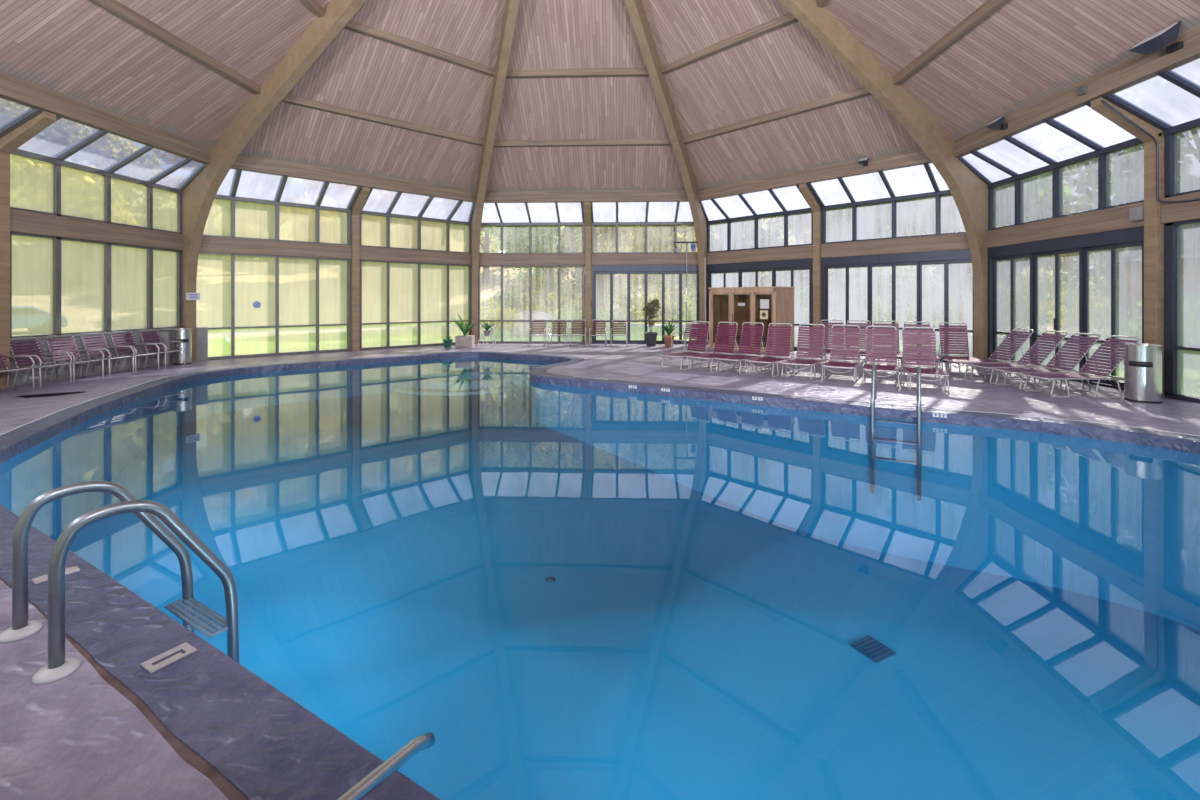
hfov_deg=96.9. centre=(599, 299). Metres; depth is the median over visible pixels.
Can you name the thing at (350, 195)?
tree
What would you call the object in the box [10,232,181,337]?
window
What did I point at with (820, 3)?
trim
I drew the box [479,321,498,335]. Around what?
potted plant
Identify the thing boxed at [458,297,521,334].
shrub
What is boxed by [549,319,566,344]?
armchair
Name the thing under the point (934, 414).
depth marker
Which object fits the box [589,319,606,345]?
armchair
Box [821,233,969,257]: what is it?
door frame
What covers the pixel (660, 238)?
tree
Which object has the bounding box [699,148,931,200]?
trim
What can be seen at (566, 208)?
tree
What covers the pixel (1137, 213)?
junction box
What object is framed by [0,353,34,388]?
armchair
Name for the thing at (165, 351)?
armchair
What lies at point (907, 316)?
shrub
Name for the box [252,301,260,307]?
window sticker
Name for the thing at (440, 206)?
tree
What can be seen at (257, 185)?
tree
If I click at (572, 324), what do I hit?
armchair
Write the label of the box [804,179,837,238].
tree
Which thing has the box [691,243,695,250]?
placard
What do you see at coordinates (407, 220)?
tree
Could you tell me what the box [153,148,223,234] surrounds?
tree
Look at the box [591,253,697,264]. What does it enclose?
door frame
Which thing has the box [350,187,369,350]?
column
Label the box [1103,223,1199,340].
house
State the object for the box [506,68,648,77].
trim
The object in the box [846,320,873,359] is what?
chaise lounge
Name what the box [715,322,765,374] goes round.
chaise lounge
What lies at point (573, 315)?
shrub
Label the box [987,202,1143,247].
beam
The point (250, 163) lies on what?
trim
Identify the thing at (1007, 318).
shrub
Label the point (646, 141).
trim
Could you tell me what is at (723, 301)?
cabin
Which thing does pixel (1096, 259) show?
tree
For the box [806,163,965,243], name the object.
window
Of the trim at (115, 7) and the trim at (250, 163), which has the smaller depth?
the trim at (115, 7)
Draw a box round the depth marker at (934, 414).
[933,413,946,417]
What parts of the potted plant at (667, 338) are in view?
pot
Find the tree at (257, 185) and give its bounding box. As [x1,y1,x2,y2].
[214,170,333,272]
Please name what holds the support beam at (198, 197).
attached to the wall at (201, 332)
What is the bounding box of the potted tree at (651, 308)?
[643,298,660,345]
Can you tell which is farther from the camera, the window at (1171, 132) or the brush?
the brush
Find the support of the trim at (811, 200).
on the floor
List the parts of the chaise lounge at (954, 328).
seat frame, backrest frame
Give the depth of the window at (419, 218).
19.19 m
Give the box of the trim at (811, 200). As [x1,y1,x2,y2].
[799,183,821,350]
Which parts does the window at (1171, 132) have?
skylight frame, frame, glass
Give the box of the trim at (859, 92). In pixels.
[683,87,870,143]
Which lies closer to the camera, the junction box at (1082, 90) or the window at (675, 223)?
the junction box at (1082, 90)
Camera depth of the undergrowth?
50.33 m
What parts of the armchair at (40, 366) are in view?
leg, armrest, backrest frame, leg, seat frame, armrest, leg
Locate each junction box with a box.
[1077,85,1086,95]
[1129,207,1143,220]
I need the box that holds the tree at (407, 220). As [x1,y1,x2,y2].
[405,205,410,247]
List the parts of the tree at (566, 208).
crown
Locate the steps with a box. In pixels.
[396,368,523,395]
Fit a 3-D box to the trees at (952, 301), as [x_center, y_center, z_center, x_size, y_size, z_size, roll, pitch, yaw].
[-12.093,-6.256,29.715,142.850,17.520,108.962,0,0,2]
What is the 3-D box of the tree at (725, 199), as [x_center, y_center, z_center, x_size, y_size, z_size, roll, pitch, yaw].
[16.457,-12.093,69.496,11.609,16.006,11.500,0,0,10]
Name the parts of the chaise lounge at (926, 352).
leg, leg, backrest frame, seat frame, leg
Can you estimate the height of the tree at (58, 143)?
13.054 m
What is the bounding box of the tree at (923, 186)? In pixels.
[884,135,1073,325]
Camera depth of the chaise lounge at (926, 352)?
10.78 m
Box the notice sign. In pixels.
[186,293,199,299]
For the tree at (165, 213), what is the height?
9.986 m
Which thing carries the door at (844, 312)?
on the floor
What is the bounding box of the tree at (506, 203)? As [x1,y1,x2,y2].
[504,203,542,217]
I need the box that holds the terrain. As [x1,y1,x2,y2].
[10,160,1199,396]
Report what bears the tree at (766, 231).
on the terrain
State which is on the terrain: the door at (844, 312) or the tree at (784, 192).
the tree at (784, 192)
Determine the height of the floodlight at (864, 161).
0.210 m
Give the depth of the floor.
7.87 m
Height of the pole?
3.201 m
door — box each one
[592,265,698,343]
[707,258,812,350]
[822,249,973,362]
[988,226,1143,389]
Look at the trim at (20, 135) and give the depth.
10.22 m
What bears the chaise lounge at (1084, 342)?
on the floor
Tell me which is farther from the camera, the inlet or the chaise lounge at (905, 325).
the chaise lounge at (905, 325)
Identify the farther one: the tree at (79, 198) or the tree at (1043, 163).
the tree at (1043, 163)
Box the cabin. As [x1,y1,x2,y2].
[708,286,794,352]
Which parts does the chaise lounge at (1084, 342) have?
leg, leg, seat frame, leg, backrest frame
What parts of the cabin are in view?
door, door, door, panel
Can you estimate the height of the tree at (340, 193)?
12.416 m
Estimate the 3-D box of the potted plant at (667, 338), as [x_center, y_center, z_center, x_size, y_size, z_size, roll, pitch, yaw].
[2.503,1.231,19.224,0.774,0.977,0.702,0,0,2]
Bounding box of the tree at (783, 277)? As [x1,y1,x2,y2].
[758,186,835,322]
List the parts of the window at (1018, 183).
skylight frame, frame, glass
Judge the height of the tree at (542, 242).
15.978 m
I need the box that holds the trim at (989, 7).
[893,0,1009,85]
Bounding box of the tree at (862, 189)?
[810,168,913,302]
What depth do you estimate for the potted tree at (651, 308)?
19.50 m
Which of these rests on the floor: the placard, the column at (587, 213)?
the column at (587, 213)
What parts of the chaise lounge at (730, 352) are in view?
seat frame, backrest frame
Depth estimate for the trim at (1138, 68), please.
9.50 m
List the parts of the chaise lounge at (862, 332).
backrest frame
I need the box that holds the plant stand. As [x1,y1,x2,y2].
[478,324,495,346]
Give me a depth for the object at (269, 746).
2.66 m
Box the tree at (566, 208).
[528,202,621,314]
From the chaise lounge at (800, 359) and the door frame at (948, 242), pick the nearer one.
the chaise lounge at (800, 359)
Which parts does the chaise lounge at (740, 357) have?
leg, seat frame, leg, backrest frame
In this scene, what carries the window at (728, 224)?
on the door frame at (806, 251)
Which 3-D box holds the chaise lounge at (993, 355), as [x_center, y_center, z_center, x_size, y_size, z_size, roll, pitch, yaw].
[8.697,1.191,11.935,1.670,1.060,0.645,0,0,0]
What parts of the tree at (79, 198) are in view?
crown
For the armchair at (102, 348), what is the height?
0.958 m
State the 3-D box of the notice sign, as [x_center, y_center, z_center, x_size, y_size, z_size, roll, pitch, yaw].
[-11.172,-0.080,14.603,0.015,0.200,0.340,0,0,24]
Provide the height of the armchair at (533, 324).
0.958 m
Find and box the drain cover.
[850,636,895,662]
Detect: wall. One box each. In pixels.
[10,327,182,386]
[196,327,207,360]
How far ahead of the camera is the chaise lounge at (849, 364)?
11.76 m
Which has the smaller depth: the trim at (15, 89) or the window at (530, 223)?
the trim at (15, 89)
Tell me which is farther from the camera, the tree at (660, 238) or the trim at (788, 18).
the tree at (660, 238)
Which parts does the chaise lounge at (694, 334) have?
leg, seat frame, backrest frame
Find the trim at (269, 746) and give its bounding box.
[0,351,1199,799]
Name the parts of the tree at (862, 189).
crown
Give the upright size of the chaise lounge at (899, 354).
1.150 m
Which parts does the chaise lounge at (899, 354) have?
backrest frame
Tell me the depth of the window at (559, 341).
20.67 m
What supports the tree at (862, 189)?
on the terrain
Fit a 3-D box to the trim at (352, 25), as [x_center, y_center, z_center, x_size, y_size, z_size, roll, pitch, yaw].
[-4.706,-6.653,14.010,4.567,0.271,0.161,0,0,-43]
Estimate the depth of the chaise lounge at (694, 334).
13.66 m
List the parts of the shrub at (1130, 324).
stem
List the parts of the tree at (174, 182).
crown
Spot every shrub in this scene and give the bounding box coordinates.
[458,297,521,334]
[546,309,584,336]
[584,307,622,334]
[857,291,928,334]
[954,293,1053,344]
[1103,297,1199,377]
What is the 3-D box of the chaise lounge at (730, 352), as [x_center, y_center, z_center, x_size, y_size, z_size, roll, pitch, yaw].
[2.864,1.145,13.139,1.499,1.150,0.645,0,0,-42]
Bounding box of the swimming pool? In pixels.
[0,367,1199,799]
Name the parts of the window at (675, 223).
skylight frame, frame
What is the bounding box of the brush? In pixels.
[674,241,696,342]
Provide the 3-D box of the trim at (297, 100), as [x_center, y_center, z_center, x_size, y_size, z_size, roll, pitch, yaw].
[-6.131,-5.234,15.539,6.299,0.271,0.161,0,0,-43]
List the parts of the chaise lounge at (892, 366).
seat frame, backrest frame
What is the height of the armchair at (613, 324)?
0.958 m
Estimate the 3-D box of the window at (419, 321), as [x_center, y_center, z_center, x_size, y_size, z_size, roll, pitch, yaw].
[-6.564,-0.025,19.303,4.260,3.490,0.210,0,0,-43]
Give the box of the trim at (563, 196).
[484,190,688,202]
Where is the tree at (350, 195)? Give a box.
[301,179,391,207]
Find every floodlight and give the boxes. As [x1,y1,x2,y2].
[857,157,868,166]
[985,116,1007,129]
[1128,21,1183,54]
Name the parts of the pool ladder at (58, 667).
rail, rail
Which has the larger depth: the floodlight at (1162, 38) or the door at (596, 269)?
the door at (596, 269)
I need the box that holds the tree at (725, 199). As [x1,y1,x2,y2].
[702,196,749,242]
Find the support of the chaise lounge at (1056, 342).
on the floor
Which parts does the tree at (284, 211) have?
crown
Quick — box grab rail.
[337,732,434,799]
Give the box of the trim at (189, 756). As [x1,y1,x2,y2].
[0,355,1199,799]
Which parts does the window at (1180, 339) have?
glass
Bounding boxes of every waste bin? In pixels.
[173,328,191,364]
[1124,343,1161,403]
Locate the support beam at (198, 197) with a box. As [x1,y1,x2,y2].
[182,0,366,361]
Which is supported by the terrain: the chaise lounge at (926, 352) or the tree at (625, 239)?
the tree at (625, 239)
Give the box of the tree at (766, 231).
[679,190,776,286]
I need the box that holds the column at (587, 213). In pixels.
[584,202,590,343]
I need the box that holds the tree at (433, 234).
[346,190,445,294]
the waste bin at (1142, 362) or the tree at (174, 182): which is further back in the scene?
the tree at (174, 182)
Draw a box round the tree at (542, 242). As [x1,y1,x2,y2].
[484,203,582,313]
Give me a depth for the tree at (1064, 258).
49.46 m
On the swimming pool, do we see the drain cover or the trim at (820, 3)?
the drain cover
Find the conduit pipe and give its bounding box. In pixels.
[1101,99,1199,202]
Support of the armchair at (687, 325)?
on the floor
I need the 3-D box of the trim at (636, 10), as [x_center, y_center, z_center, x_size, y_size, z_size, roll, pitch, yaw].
[1.652,-4.382,15.305,0.242,12.203,11.479,0,0,25]
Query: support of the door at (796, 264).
on the floor
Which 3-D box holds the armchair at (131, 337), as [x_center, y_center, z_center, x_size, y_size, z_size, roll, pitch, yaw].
[-11.147,1.243,12.722,0.725,0.958,0.617,0,0,4]
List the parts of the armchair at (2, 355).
leg, seat frame, armrest, leg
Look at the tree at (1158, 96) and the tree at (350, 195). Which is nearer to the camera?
the tree at (1158, 96)
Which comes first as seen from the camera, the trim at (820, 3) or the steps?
the trim at (820, 3)
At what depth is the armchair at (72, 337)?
11.32 m
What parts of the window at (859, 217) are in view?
skylight frame, frame, glass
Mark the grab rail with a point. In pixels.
(359, 791)
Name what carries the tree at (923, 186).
on the terrain
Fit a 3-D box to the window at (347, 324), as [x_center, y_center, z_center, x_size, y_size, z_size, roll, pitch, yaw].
[-9.856,-0.025,16.235,4.260,3.490,0.210,0,0,-43]
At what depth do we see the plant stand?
18.88 m
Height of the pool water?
0.001 m
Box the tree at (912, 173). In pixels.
[869,165,935,280]
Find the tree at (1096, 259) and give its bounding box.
[1029,133,1192,306]
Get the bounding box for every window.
[0,108,44,137]
[10,115,207,250]
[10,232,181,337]
[199,236,351,359]
[203,169,362,245]
[360,188,474,253]
[360,246,470,350]
[478,254,584,343]
[479,202,584,253]
[590,201,696,253]
[700,184,812,252]
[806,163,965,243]
[957,102,1143,230]
[1101,70,1199,197]
[1161,192,1199,402]
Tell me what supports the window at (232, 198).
on the window at (347, 324)
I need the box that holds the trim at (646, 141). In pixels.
[493,138,671,146]
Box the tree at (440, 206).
[429,198,506,251]
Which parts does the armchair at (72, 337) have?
backrest frame, leg, seat frame, armrest, leg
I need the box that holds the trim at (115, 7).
[90,0,260,94]
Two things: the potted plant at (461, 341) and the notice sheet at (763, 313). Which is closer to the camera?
the notice sheet at (763, 313)
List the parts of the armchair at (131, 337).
backrest frame, armrest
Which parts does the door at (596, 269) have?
panel, panel, panel, panel, panel, panel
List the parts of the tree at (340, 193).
crown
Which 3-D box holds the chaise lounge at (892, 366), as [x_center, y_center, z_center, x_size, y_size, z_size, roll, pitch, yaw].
[5.798,1.145,10.972,0.645,1.150,1.499,0,0,28]
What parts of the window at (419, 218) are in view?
frame, skylight frame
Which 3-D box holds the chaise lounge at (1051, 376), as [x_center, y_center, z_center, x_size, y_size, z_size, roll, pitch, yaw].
[8.614,1.191,9.584,1.670,1.060,0.645,0,0,2]
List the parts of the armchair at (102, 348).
backrest frame, armrest, seat frame, armrest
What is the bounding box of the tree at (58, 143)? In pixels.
[19,118,163,257]
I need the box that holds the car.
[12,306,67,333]
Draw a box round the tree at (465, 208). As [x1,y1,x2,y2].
[442,199,509,283]
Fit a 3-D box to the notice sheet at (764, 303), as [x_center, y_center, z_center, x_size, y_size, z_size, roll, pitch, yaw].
[5.319,0.150,17.188,0.006,0.300,0.320,0,0,-43]
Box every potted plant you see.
[451,312,480,347]
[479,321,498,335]
[660,320,676,346]
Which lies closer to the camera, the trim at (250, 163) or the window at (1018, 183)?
the window at (1018, 183)
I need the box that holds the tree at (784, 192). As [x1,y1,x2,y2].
[734,179,837,238]
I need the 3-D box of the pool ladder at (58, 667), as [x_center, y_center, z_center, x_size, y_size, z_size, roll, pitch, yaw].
[-2.559,2.041,2.899,0.717,2.060,0.874,0,0,31]
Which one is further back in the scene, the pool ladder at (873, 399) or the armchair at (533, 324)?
the armchair at (533, 324)
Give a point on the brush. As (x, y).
(692, 241)
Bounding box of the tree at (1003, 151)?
[917,132,1051,294]
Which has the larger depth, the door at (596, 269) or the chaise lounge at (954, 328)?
the door at (596, 269)
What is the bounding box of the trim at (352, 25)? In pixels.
[344,19,494,76]
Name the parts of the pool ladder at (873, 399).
rail, rail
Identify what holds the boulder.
on the terrain
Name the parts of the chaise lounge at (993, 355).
leg, leg, seat frame, backrest frame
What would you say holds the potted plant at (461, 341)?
on the floor
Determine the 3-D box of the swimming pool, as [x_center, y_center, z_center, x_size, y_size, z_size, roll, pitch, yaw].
[-0.859,3.248,9.106,19.000,2.745,18.500,0,0,2]
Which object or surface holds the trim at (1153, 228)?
on the floor
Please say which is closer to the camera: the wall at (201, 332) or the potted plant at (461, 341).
the wall at (201, 332)
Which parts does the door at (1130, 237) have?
glass, panel, glass, panel, panel, glass, glass, panel, glass, panel, glass, panel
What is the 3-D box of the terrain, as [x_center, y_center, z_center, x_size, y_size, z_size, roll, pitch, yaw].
[-0.833,-10.437,9.855,240.000,25.077,240.000,0,0,2]
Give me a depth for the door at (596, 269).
20.56 m
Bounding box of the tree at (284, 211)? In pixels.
[186,163,303,261]
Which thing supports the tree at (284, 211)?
on the terrain
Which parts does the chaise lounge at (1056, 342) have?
leg, leg, seat frame, leg, backrest frame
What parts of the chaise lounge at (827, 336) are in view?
backrest frame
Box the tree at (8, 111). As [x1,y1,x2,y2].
[0,98,53,172]
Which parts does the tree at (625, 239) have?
crown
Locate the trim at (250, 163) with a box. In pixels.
[231,154,475,201]
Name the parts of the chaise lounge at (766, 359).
seat frame, leg, backrest frame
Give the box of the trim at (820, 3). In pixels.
[817,0,828,7]
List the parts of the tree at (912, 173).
crown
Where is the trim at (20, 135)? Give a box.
[0,111,55,388]
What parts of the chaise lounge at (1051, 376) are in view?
leg, leg, seat frame, leg, backrest frame, leg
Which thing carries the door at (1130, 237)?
on the floor
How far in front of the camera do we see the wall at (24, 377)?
11.94 m
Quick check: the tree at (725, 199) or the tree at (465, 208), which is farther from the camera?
the tree at (725, 199)
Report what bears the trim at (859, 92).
attached to the ceiling
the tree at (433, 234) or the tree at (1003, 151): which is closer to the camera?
the tree at (1003, 151)
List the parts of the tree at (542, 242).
crown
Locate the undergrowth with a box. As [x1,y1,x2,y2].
[10,198,1109,326]
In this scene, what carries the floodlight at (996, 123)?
attached to the trim at (1138, 68)
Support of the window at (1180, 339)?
on the floor
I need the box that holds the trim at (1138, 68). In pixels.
[954,25,1199,156]
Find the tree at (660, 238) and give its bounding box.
[596,200,734,322]
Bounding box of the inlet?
[545,577,554,582]
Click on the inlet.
(548, 579)
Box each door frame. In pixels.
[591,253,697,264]
[706,245,812,263]
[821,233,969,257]
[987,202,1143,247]
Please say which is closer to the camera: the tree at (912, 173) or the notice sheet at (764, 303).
the notice sheet at (764, 303)
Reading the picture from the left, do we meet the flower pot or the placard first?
the flower pot
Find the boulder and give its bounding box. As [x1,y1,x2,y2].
[506,311,555,336]
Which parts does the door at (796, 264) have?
panel, glass, glass, panel, panel, panel, panel, glass, panel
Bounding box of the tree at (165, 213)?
[111,170,174,267]
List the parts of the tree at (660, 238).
crown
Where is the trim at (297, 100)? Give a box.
[282,94,483,145]
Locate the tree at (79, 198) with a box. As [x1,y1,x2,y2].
[10,126,162,286]
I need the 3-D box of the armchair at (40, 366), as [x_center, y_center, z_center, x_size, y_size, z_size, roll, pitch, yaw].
[-11.220,1.243,10.638,0.725,0.958,0.617,0,0,0]
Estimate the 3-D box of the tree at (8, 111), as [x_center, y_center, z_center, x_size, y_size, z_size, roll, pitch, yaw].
[-53.709,-12.277,46.096,9.510,13.726,9.600,0,0,-17]
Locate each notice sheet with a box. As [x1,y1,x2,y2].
[760,299,768,308]
[760,310,767,318]
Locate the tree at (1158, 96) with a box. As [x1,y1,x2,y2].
[1071,58,1199,210]
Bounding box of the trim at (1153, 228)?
[1091,97,1164,396]
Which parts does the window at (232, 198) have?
frame, skylight frame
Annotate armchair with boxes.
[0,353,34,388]
[10,337,71,387]
[46,334,103,382]
[81,332,134,376]
[110,331,159,372]
[139,329,184,368]
[528,319,546,345]
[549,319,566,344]
[569,319,586,345]
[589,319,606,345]
[611,319,626,344]
[671,322,698,351]
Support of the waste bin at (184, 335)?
on the floor
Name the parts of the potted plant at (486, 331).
pot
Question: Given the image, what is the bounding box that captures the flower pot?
[443,336,452,347]
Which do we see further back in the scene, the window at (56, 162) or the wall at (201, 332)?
the wall at (201, 332)
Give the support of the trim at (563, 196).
attached to the ceiling
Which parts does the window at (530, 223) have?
frame, skylight frame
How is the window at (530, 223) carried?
on the window at (559, 341)
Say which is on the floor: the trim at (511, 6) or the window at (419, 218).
the trim at (511, 6)
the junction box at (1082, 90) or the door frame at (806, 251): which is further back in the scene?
the door frame at (806, 251)
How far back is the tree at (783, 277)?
41.34 m
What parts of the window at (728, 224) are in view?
skylight frame, frame, glass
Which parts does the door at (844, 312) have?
panel, glass, glass, panel, glass, panel, panel, glass, panel, glass, panel, glass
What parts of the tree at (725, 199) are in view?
crown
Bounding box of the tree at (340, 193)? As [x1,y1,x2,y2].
[288,179,390,285]
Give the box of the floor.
[0,343,1199,799]
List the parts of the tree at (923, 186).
crown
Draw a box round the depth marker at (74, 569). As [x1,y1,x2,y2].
[32,566,80,584]
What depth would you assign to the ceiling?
13.80 m
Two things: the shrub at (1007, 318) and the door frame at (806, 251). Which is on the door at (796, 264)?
the door frame at (806, 251)
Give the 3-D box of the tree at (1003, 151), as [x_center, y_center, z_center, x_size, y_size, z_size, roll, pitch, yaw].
[21.505,-3.441,30.307,6.418,12.142,6.151,0,0,28]
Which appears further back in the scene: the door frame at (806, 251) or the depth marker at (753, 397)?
the door frame at (806, 251)
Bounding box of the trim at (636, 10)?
[625,0,706,342]
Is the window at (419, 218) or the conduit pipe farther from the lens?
the window at (419, 218)
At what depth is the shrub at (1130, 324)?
12.87 m
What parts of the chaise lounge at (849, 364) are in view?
leg, seat frame, backrest frame, leg, leg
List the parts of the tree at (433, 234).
crown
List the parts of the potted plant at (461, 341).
planter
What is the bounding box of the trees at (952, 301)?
[10,186,1110,334]
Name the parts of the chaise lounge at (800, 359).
leg, seat frame, backrest frame, leg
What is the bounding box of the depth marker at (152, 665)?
[140,642,196,673]
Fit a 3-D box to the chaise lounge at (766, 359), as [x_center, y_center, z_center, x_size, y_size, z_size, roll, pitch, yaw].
[3.984,1.145,12.366,0.645,1.150,1.499,0,0,42]
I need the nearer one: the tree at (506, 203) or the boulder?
the boulder
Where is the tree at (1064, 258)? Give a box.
[1030,204,1093,294]
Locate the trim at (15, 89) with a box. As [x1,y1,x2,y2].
[0,71,209,163]
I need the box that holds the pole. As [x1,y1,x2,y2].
[705,274,705,340]
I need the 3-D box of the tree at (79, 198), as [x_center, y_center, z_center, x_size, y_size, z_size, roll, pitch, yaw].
[-37.981,-6.711,39.205,9.216,12.844,9.130,0,0,-14]
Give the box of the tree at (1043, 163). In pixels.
[921,161,1065,227]
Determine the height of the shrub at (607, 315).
1.653 m
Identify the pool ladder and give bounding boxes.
[0,481,238,684]
[869,364,923,500]
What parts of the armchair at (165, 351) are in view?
backrest frame, armrest, armrest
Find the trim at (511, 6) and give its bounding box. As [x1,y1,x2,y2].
[471,0,519,343]
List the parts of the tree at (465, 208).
crown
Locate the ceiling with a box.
[0,0,1199,190]
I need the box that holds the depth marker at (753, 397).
[752,396,762,400]
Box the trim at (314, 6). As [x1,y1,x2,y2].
[301,0,323,17]
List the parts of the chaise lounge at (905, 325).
backrest frame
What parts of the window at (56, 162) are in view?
frame, skylight frame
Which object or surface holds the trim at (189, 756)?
on the floor
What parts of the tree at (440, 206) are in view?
crown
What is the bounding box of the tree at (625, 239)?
[540,202,644,315]
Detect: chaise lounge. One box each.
[660,321,711,369]
[688,322,739,371]
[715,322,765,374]
[745,323,795,376]
[781,324,828,379]
[819,320,845,364]
[821,325,861,383]
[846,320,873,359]
[863,326,899,387]
[873,321,902,364]
[899,327,949,392]
[901,321,940,368]
[936,322,983,375]
[943,328,1033,377]
[967,331,1067,383]
[992,333,1100,390]
[1020,335,1139,397]
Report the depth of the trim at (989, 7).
10.48 m
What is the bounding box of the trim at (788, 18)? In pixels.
[662,12,797,74]
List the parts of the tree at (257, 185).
crown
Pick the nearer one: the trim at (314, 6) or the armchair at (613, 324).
the trim at (314, 6)
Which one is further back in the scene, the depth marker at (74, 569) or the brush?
the brush
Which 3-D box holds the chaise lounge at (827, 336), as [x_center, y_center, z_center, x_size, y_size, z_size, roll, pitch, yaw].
[6.252,1.145,14.308,0.645,1.150,1.499,0,0,22]

